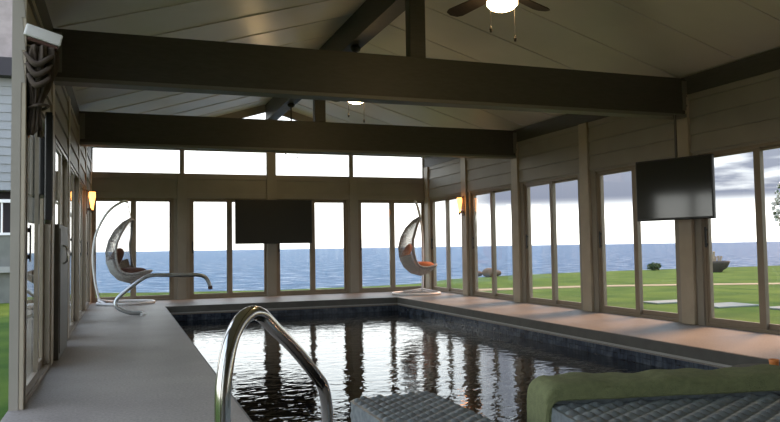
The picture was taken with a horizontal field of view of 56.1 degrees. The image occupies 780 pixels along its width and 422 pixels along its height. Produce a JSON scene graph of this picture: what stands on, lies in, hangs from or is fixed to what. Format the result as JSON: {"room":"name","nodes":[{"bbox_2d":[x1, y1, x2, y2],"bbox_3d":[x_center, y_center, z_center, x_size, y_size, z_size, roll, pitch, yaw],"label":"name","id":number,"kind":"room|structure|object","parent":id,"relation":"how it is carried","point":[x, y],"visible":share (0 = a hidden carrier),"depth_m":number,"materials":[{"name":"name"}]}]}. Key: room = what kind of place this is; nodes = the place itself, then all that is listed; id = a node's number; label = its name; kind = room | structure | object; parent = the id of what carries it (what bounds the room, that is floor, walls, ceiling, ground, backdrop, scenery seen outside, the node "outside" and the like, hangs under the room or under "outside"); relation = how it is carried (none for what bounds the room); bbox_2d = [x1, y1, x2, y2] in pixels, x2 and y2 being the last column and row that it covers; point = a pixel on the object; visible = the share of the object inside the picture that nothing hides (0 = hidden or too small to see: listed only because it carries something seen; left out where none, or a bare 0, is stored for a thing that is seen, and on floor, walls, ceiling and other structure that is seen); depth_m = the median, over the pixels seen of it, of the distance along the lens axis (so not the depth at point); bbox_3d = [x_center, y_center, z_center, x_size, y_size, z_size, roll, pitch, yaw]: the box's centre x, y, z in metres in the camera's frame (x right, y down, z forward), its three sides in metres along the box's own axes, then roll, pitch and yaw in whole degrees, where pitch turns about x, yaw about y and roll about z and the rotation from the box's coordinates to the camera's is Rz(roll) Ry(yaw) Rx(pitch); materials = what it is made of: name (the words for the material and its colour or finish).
{"room":"indoor swimming pool","nodes":[
{"label":"indoor swimming pool","id":0,"kind":"room"},
{"bbox_2d":[8,0,91,410],"bbox_3d":[-2.749,-0.211,5.664,0.085,3.090,19.109,0,-3,-20],"label":"wall","id":1,"kind":"structure","parent":0,"point":[62,102],"depth_m":4.82,"materials":[{"name":"paint"}]},
{"bbox_2d":[24,98,49,404],"bbox_3d":[-2.763,0.286,5.690,0.120,2.100,1.671,0,-3,-20],"label":"door","id":2,"kind":"structure","parent":1,"relation":"in","point":[37,241],"depth_m":5.57,"materials":[{"name":"brown metal"}]},
{"bbox_2d":[23,44,59,137],"bbox_3d":[-2.367,-0.799,4.948,0.240,0.594,0.325,0,-3,-20],"label":"curtain","id":3,"kind":"object","parent":1,"relation":"attached to","point":[42,64],"visible":0.94,"depth_m":4.89,"materials":[{"name":"grey fabric"}]},
{"bbox_2d":[24,23,62,50],"bbox_3d":[-2.350,-1.164,4.950,0.260,0.155,0.199,0,-3,-20],"label":"wall speaker","id":4,"kind":"object","parent":1,"relation":"attached to","point":[35,35],"visible":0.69,"depth_m":4.88,"materials":[{"name":"white plastic"}]},
{"bbox_2d":[27,37,57,50],"bbox_3d":[-2.353,-1.122,4.948,0.187,0.070,0.140,1,-3,-32],"label":"grille","id":5,"kind":"object","parent":4,"relation":"attached to","point":[49,42],"depth_m":4.90,"materials":[{"name":"brown"}]},
{"bbox_2d":[39,112,52,223],"bbox_3d":[-2.715,-0.311,5.774,0.094,0.800,0.860,0,-3,-25],"label":"television","id":6,"kind":"object","parent":1,"relation":"attached to","point":[45,143],"visible":0.94,"depth_m":5.41,"materials":[{"name":"black plastic"}]},
{"bbox_2d":[53,138,67,360],"bbox_3d":[-3.483,0.396,7.672,0.120,2.100,1.671,0,-3,-20],"label":"door","id":7,"kind":"structure","parent":1,"relation":"in","point":[61,160],"depth_m":7.69,"materials":[{"name":"brown metal"}]},
{"bbox_2d":[69,163,78,335],"bbox_3d":[-4.203,0.505,9.653,0.120,2.100,1.671,0,-3,-20],"label":"door","id":8,"kind":"structure","parent":1,"relation":"in","point":[74,178],"depth_m":9.67,"materials":[{"name":"brown metal"}]},
{"bbox_2d":[79,179,85,320],"bbox_3d":[-4.923,0.615,11.634,0.120,2.100,1.671,0,-3,-20],"label":"door","id":9,"kind":"structure","parent":1,"relation":"in","point":[82,187],"depth_m":12.34,"materials":[{"name":"brown metal"}]},
{"bbox_2d":[86,193,90,309],"bbox_3d":[-5.643,0.725,13.616,0.120,2.100,1.671,0,-3,-20],"label":"door","id":10,"kind":"structure","parent":1,"relation":"in","point":[88,279],"depth_m":14.34,"materials":[{"name":"brown wood"}]},
{"bbox_2d":[86,190,95,213],"bbox_3d":[-4.979,-0.147,12.195,0.145,0.400,0.110,0,-3,-20],"label":"wall sconce","id":11,"kind":"object","parent":1,"relation":"attached to","point":[92,195],"visible":1,"depth_m":12.16,"materials":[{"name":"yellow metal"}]},
{"bbox_2d":[79,100,516,158],"bbox_3d":[-1.157,-1.566,11.994,7.286,1.225,0.210,0,-3,-20],"label":"tie beam","id":12,"kind":"structure","parent":1,"relation":"attached to","point":[97,129],"depth_m":11.75,"materials":[{"name":"paint"}]},
{"bbox_2d":[53,0,687,119],"bbox_3d":[0.284,-1.786,8.031,7.286,1.225,0.210,0,-3,-20],"label":"tie beam","id":13,"kind":"structure","parent":1,"relation":"attached to","point":[87,58],"depth_m":7.72,"materials":[{"name":"paint"}]},
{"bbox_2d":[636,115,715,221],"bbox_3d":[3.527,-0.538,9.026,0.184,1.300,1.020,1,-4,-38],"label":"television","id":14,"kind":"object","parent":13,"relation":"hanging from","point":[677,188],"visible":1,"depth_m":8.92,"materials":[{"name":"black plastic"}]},
{"bbox_2d":[91,105,424,299],"bbox_3d":[-2.606,-0.264,15.974,7.566,4.213,0.140,0,-3,-20],"label":"wall","id":15,"kind":"structure","parent":0,"point":[99,185],"depth_m":15.71,"materials":[{"name":"paint"}]},
{"bbox_2d":[91,198,173,302],"bbox_3d":[-5.239,0.784,14.948,1.580,2.100,0.120,0,-3,-20],"label":"door","id":16,"kind":"structure","parent":15,"relation":"in","point":[133,201],"depth_m":14.97,"materials":[{"name":"brown metal"}]},
{"bbox_2d":[91,147,180,173],"bbox_3d":[-5.203,-1.033,15.067,1.740,0.540,0.070,0,-3,-20],"label":"window","id":17,"kind":"structure","parent":15,"relation":"in","point":[93,147],"depth_m":15.01,"materials":[{"name":"clear glass"}]},
{"bbox_2d":[177,174,186,299],"bbox_3d":[-4.322,0.533,15.207,0.180,2.600,0.045,0,-3,-20],"label":"trim","id":18,"kind":"structure","parent":15,"relation":"attached to","point":[181,178],"depth_m":15.18,"materials":[{"name":"paint"}]},
{"bbox_2d":[183,149,265,175],"bbox_3d":[-3.511,-1.028,15.681,1.780,0.540,0.070,0,-3,-20],"label":"window","id":19,"kind":"structure","parent":15,"relation":"in","point":[183,149],"depth_m":15.61,"materials":[{"name":"clear glass"}]},
{"bbox_2d":[190,198,266,298],"bbox_3d":[-3.420,0.789,15.609,1.650,2.100,0.120,0,-3,-20],"label":"door","id":20,"kind":"structure","parent":15,"relation":"in","point":[229,294],"depth_m":15.56,"materials":[{"name":"brown metal"}]},
{"bbox_2d":[92,173,423,182],"bbox_3d":[-2.583,-0.703,15.915,7.286,0.085,0.030,0,-3,-20],"label":"trim","id":21,"kind":"structure","parent":15,"relation":"attached to","point":[94,175],"depth_m":15.73,"materials":[{"name":"paint"}]},
{"bbox_2d":[95,193,423,199],"bbox_3d":[-2.577,-0.311,15.896,7.286,0.100,0.030,0,-3,-20],"label":"trim","id":22,"kind":"structure","parent":15,"relation":"attached to","point":[98,195],"depth_m":15.72,"materials":[{"name":"paint"}]},
{"bbox_2d":[266,152,276,295],"bbox_3d":[-2.563,0.277,15.853,0.200,3.120,0.060,0,-3,-20],"label":"trim","id":23,"kind":"structure","parent":15,"relation":"attached to","point":[270,156],"depth_m":15.82,"materials":[{"name":"paint"}]},
{"bbox_2d":[235,200,311,243],"bbox_3d":[-2.506,0.233,15.698,1.640,0.930,0.274,0,-3,-20],"label":"television","id":24,"kind":"object","parent":15,"relation":"attached to","point":[256,221],"visible":1,"depth_m":15.56,"materials":[{"name":"black plastic"}]},
{"bbox_2d":[276,199,348,295],"bbox_3d":[-1.719,0.793,16.227,1.630,2.100,0.120,0,-3,-20],"label":"door","id":25,"kind":"structure","parent":15,"relation":"in","point":[312,290],"depth_m":16.24,"materials":[{"name":"brown metal"}]},
{"bbox_2d":[276,152,350,177],"bbox_3d":[-1.730,-1.024,16.328,1.750,0.540,0.070,0,-3,-20],"label":"window","id":26,"kind":"structure","parent":15,"relation":"in","point":[276,152],"depth_m":16.37,"materials":[{"name":"clear glass"}]},
{"bbox_2d":[349,177,358,292],"bbox_3d":[-0.816,0.541,16.481,0.180,2.600,0.045,0,-3,-20],"label":"trim","id":27,"kind":"structure","parent":15,"relation":"attached to","point":[353,216],"depth_m":16.46,"materials":[{"name":"paint"}]},
{"bbox_2d":[352,154,423,178],"bbox_3d":[-0.043,-1.020,16.942,1.760,0.540,0.070,0,-3,-20],"label":"window","id":28,"kind":"structure","parent":15,"relation":"in","point":[352,154],"depth_m":16.98,"materials":[{"name":"clear glass"}]},
{"bbox_2d":[358,200,425,292],"bbox_3d":[0.053,0.797,16.870,1.660,2.100,0.120,0,-3,-20],"label":"door","id":29,"kind":"structure","parent":15,"relation":"in","point":[392,287],"depth_m":16.83,"materials":[{"name":"brown metal"}]},
{"bbox_2d":[0,291,779,421],"bbox_3d":[0.707,1.427,6.963,7.486,0.160,19.139,0,-3,-20],"label":"floor","id":30,"kind":"structure","parent":0,"point":[114,365],"depth_m":7.20,"materials":[{"name":"concrete"}]},
{"bbox_2d":[53,224,68,360],"bbox_3d":[-3.301,0.790,7.401,0.119,1.280,1.080,0,-3,-20],"label":"refrigerator","id":31,"kind":"object","parent":30,"relation":"on","point":[60,336],"visible":0.94,"depth_m":6.97,"materials":[{"name":"silver metal"}]},
{"bbox_2d":[92,200,155,305],"bbox_3d":[-5.133,0.787,14.162,1.150,2.003,1.054,-1,-3,0],"label":"egg chair","id":32,"kind":"object","parent":30,"relation":"on","point":[121,269],"visible":0.96,"depth_m":13.98,"materials":[{"name":"wicker"}]},
{"bbox_2d":[108,248,123,265],"bbox_3d":[-5.300,0.916,14.156,0.273,0.402,0.440,-1,-3,0],"label":"cushion","id":33,"kind":"object","parent":32,"relation":"on","point":[120,252],"depth_m":14.10,"materials":[{"name":"brown fabric"}]},
{"bbox_2d":[105,218,150,282],"bbox_3d":[-5.063,0.765,14.198,0.856,1.271,0.788,0,-3,-20],"label":"basket","id":34,"kind":"object","parent":32,"relation":"on","point":[121,269],"depth_m":13.94,"materials":[{"name":"wicker"}]},
{"bbox_2d":[118,267,147,272],"bbox_3d":[-4.996,1.191,14.142,0.600,0.200,0.600,-1,-3,0],"label":"seat cushion","id":35,"kind":"object","parent":32,"relation":"on","point":[125,269],"depth_m":13.93,"materials":[{"name":"brown fabric"}]},
{"bbox_2d":[113,273,212,315],"bbox_3d":[-3.614,1.321,11.725,1.526,0.659,0.166,0,-3,-20],"label":"pool handrail","id":36,"kind":"object","parent":30,"relation":"on","point":[115,303],"visible":1,"depth_m":11.65,"materials":[{"name":"grey metal"}]},
{"bbox_2d":[214,306,332,421],"bbox_3d":[-0.399,1.193,2.703,0.624,1.718,0.859,0,-3,-20],"label":"pool handrail","id":37,"kind":"object","parent":30,"relation":"on","point":[224,375],"visible":1,"depth_m":2.44,"materials":[{"name":"silver metal"}]},
{"bbox_2d":[392,201,440,295],"bbox_3d":[0.545,0.775,15.688,1.050,2.002,1.137,-1,-3,0],"label":"egg chair","id":38,"kind":"object","parent":30,"relation":"on","point":[422,267],"visible":1,"depth_m":15.44,"materials":[{"name":"wicker"}]},
{"bbox_2d":[400,244,412,260],"bbox_3d":[0.347,0.903,15.655,0.273,0.402,0.440,-1,-3,0],"label":"cushion","id":39,"kind":"object","parent":38,"relation":"on","point":[401,246],"depth_m":15.47,"materials":[{"name":"brown fabric"}]},
{"bbox_2d":[398,217,436,275],"bbox_3d":[0.584,0.752,15.697,0.856,1.271,0.788,0,-3,-20],"label":"basket","id":40,"kind":"object","parent":38,"relation":"on","point":[422,267],"depth_m":15.42,"materials":[{"name":"wicker"}]},
{"bbox_2d":[417,261,433,266],"bbox_3d":[0.651,1.178,15.641,0.600,0.200,0.600,-1,-3,0],"label":"seat cushion","id":41,"kind":"object","parent":38,"relation":"on","point":[423,263],"depth_m":15.40,"materials":[{"name":"orange fabric"}]},
{"bbox_2d":[350,391,495,421],"bbox_3d":[0.143,0.926,2.572,0.365,0.422,0.830,0,-3,-20],"label":"wicker ottoman","id":42,"kind":"object","parent":30,"relation":"on","point":[425,406],"visible":1,"depth_m":2.70,"materials":[{"name":"grey wicker"}]},
{"bbox_2d":[172,305,719,369],"bbox_3d":[-0.089,2.412,8.905,4.920,1.590,11.320,0,-3,-20],"label":"basin","id":43,"kind":"object","parent":30,"relation":"in","point":[632,356],"visible":0.06,"depth_m":10.66,"materials":[{"name":"blue tile"}]},
{"bbox_2d":[177,311,662,421],"bbox_3d":[-0.100,1.738,8.938,4.518,0.001,10.918,0,-3,-20],"label":"pool water","id":44,"kind":"object","parent":43,"relation":"in","point":[489,374],"visible":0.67,"depth_m":8.12,"materials":[{"name":"black liquid"}]},
{"bbox_2d":[165,297,779,421],"bbox_3d":[-0.103,1.527,8.949,4.560,0.131,10.960,0,-3,-20],"label":"pool coping","id":45,"kind":"object","parent":43,"relation":"on","point":[724,359],"visible":0.64,"depth_m":9.62,"materials":[{"name":"grey"}]},
{"bbox_2d":[551,391,779,421],"bbox_3d":[1.414,0.842,2.037,1.570,0.497,1.540,0,-3,-8],"label":"cushion","id":46,"kind":"object","parent":30,"relation":"on","point":[762,406],"visible":0.72,"depth_m":2.44,"materials":[{"name":"grey fabric"}]},
{"bbox_2d":[527,364,779,421],"bbox_3d":[1.313,0.850,2.720,1.593,0.530,0.232,0,-3,-8],"label":"frame","id":47,"kind":"object","parent":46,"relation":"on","point":[544,391],"visible":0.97,"depth_m":2.60,"materials":[{"name":"fabric"}]},
{"bbox_2d":[731,363,779,366],"bbox_3d":[1.864,0.963,3.537,0.400,0.390,0.400,0,-3,-20],"label":"side table","id":48,"kind":"object","parent":30,"relation":"on","point":[753,364],"visible":0.11,"depth_m":3.68,"materials":[{"name":"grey wicker"}]},
{"bbox_2d":[768,358,779,365],"bbox_3d":[1.861,0.743,3.548,0.048,0.050,0.048,0,-3,-20],"label":"cup","id":49,"kind":"object","parent":48,"relation":"on","point":[772,361],"visible":0.53,"depth_m":3.53,"materials":[{"name":"orange ceramic"}]},
{"bbox_2d":[45,0,779,157],"bbox_3d":[0.662,-2.339,6.995,7.606,1.261,19.439,0,-3,-20],"label":"ceiling","id":50,"kind":"structure","parent":0,"point":[660,38],"depth_m":8.97,"materials":[{"name":"grey wood"}]},
{"bbox_2d":[265,0,404,119],"bbox_3d":[0.629,-2.662,7.086,0.220,0.420,18.999,0,-3,-20],"label":"ridge beam","id":51,"kind":"structure","parent":50,"relation":"attached to","point":[372,16],"depth_m":9.72,"materials":[{"name":"paint"}]},
{"bbox_2d":[285,103,297,158],"bbox_3d":[-1.847,-1.531,14.057,1.418,1.070,1.363,-3,-4,41],"label":"ceiling fan","id":52,"kind":"object","parent":51,"relation":"hanging from","point":[290,105],"visible":0.27,"depth_m":14.01,"materials":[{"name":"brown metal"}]},
{"bbox_2d":[334,45,364,122],"bbox_3d":[-0.428,-1.747,10.153,1.418,1.070,1.363,-3,-4,41],"label":"ceiling fan","id":53,"kind":"object","parent":51,"relation":"hanging from","point":[355,48],"visible":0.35,"depth_m":10.07,"materials":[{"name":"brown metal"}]},
{"bbox_2d":[447,0,549,41],"bbox_3d":[0.988,-1.962,6.258,1.418,1.070,1.363,-3,-4,41],"label":"ceiling fan","id":54,"kind":"object","parent":51,"relation":"hanging from","point":[500,6],"visible":1,"depth_m":6.50,"materials":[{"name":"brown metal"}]},
{"bbox_2d":[424,48,779,325],"bbox_3d":[4.153,-0.194,8.172,0.190,3.090,19.109,0,-3,-20],"label":"wall","id":55,"kind":"structure","parent":0,"point":[736,104],"depth_m":10.69,"materials":[{"name":"paint"}]},
{"bbox_2d":[430,195,462,294],"bbox_3d":[1.275,0.742,16.129,0.120,2.100,1.671,0,-3,-20],"label":"door","id":56,"kind":"structure","parent":55,"relation":"in","point":[448,289],"depth_m":16.15,"materials":[{"name":"beige wood"}]},
{"bbox_2d":[457,196,464,215],"bbox_3d":[1.452,-0.103,15.116,0.145,0.400,0.110,0,-3,-20],"label":"wall sconce","id":57,"kind":"object","parent":55,"relation":"attached to","point":[460,201],"visible":1,"depth_m":15.09,"materials":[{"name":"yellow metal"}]},
{"bbox_2d":[471,186,512,300],"bbox_3d":[1.995,0.632,14.148,0.120,2.100,1.671,0,-3,-20],"label":"door","id":58,"kind":"structure","parent":55,"relation":"in","point":[494,294],"depth_m":14.17,"materials":[{"name":"brown metal"}]},
{"bbox_2d":[524,175,581,309],"bbox_3d":[2.716,0.522,12.167,0.120,2.100,1.671,0,-3,-20],"label":"door","id":59,"kind":"structure","parent":55,"relation":"in","point":[554,301],"depth_m":12.18,"materials":[{"name":"brown metal"}]},
{"bbox_2d":[596,165,678,321],"bbox_3d":[3.436,0.413,10.185,0.120,2.100,1.671,0,-3,-20],"label":"door","id":60,"kind":"structure","parent":55,"relation":"in","point":[639,311],"depth_m":10.23,"materials":[{"name":"brown metal"}]},
{"bbox_2d":[700,141,779,334],"bbox_3d":[4.156,0.303,8.204,0.120,2.100,1.671,0,-3,-20],"label":"door","id":61,"kind":"structure","parent":55,"relation":"in","point":[764,326],"depth_m":8.21,"materials":[{"name":"brown metal"}]},
{"label":"outside","id":62,"kind":"structure","parent":0,"visible":0},
{"bbox_2d":[0,265,779,420],"bbox_3d":[25.989,2.265,14.439,180.000,1.520,74.900,0,-3,-20],"label":"lawn","id":63,"kind":"structure","parent":62,"point":[624,297],"depth_m":18.44,"materials":[{"name":"green plant"}]},
{"bbox_2d":[0,0,12,302],"bbox_3d":[-13.104,-2.167,18.987,8.200,9.000,5.350,0,-3,-20],"label":"house","id":64,"kind":"structure","parent":63,"relation":"on","point":[5,5],"depth_m":17.84,"materials":[{"name":"grey"}]},
{"bbox_2d":[482,268,491,276],"bbox_3d":[3.771,2.358,27.976,0.542,0.373,0.533,0,-3,-20],"label":"rock","id":65,"kind":"object","parent":63,"relation":"on","point":[487,272],"visible":0.73,"depth_m":27.78,"materials":[{"name":"grey stone"}]},
{"bbox_2d":[478,283,779,290],"bbox_3d":[9.865,2.027,20.018,14.500,0.012,5.350,0,-3,-20],"label":"path","id":66,"kind":"structure","parent":63,"relation":"on","point":[713,283],"depth_m":20.37,"materials":[{"name":"beige concrete"}]},
{"bbox_2d":[647,262,661,269],"bbox_3d":[11.637,2.437,32.290,0.716,0.413,0.711,0,-3,-20],"label":"shrub","id":67,"kind":"object","parent":63,"relation":"on","point":[653,266],"visible":1,"depth_m":32.17,"materials":[{"name":"green plant"}]},
{"bbox_2d":[643,300,676,303],"bbox_3d":[5.539,1.818,14.648,0.900,0.030,0.500,0,-3,-20],"label":"paving slab","id":68,"kind":"object","parent":63,"relation":"on","point":[657,301],"visible":0.56,"depth_m":14.52,"materials":[{"name":"grey concrete"}]},
{"bbox_2d":[712,251,729,271],"bbox_3d":[13.097,2.034,29.423,1.040,0.829,1.040,0,-3,-20],"label":"bowl planter","id":69,"kind":"object","parent":63,"relation":"on","point":[719,265],"visible":0.73,"depth_m":29.06,"materials":[{"name":"grey"}]},
{"bbox_2d":[713,261,729,271],"bbox_3d":[13.100,2.229,29.414,1.040,0.440,1.040,0,-3,-20],"label":"bowl","id":70,"kind":"object","parent":69,"relation":"on","point":[718,266],"depth_m":29.01,"materials":[{"name":"grey"}]},
{"bbox_2d":[714,302,758,307],"bbox_3d":[6.260,1.759,13.689,1.000,0.030,0.700,0,-3,-20],"label":"paving slab","id":71,"kind":"object","parent":63,"relation":"on","point":[724,304],"visible":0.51,"depth_m":13.47,"materials":[{"name":"grey concrete"}]},
{"bbox_2d":[769,306,779,309],"bbox_3d":[7.293,1.704,12.895,1.200,0.030,0.700,0,-3,-20],"label":"paving slab","id":72,"kind":"object","parent":63,"relation":"on","point":[771,307],"visible":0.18,"depth_m":12.86,"materials":[{"name":"grey concrete"}]},
{"bbox_2d":[771,184,779,226],"bbox_3d":[8.710,0.500,15.440,1.181,2.626,1.164,0,-3,-20],"label":"flowering tree","id":73,"kind":"object","parent":63,"relation":"on","point":[776,213],"visible":1,"depth_m":15.67,"materials":[{"name":"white plant"}]},
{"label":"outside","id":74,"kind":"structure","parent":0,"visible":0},
{"bbox_2d":[96,242,779,292],"bbox_3d":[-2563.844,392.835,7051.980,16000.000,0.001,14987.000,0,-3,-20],"label":"sea","id":75,"kind":"structure","parent":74,"point":[247,265],"depth_m":110.11,"materials":[{"name":"liquid"}]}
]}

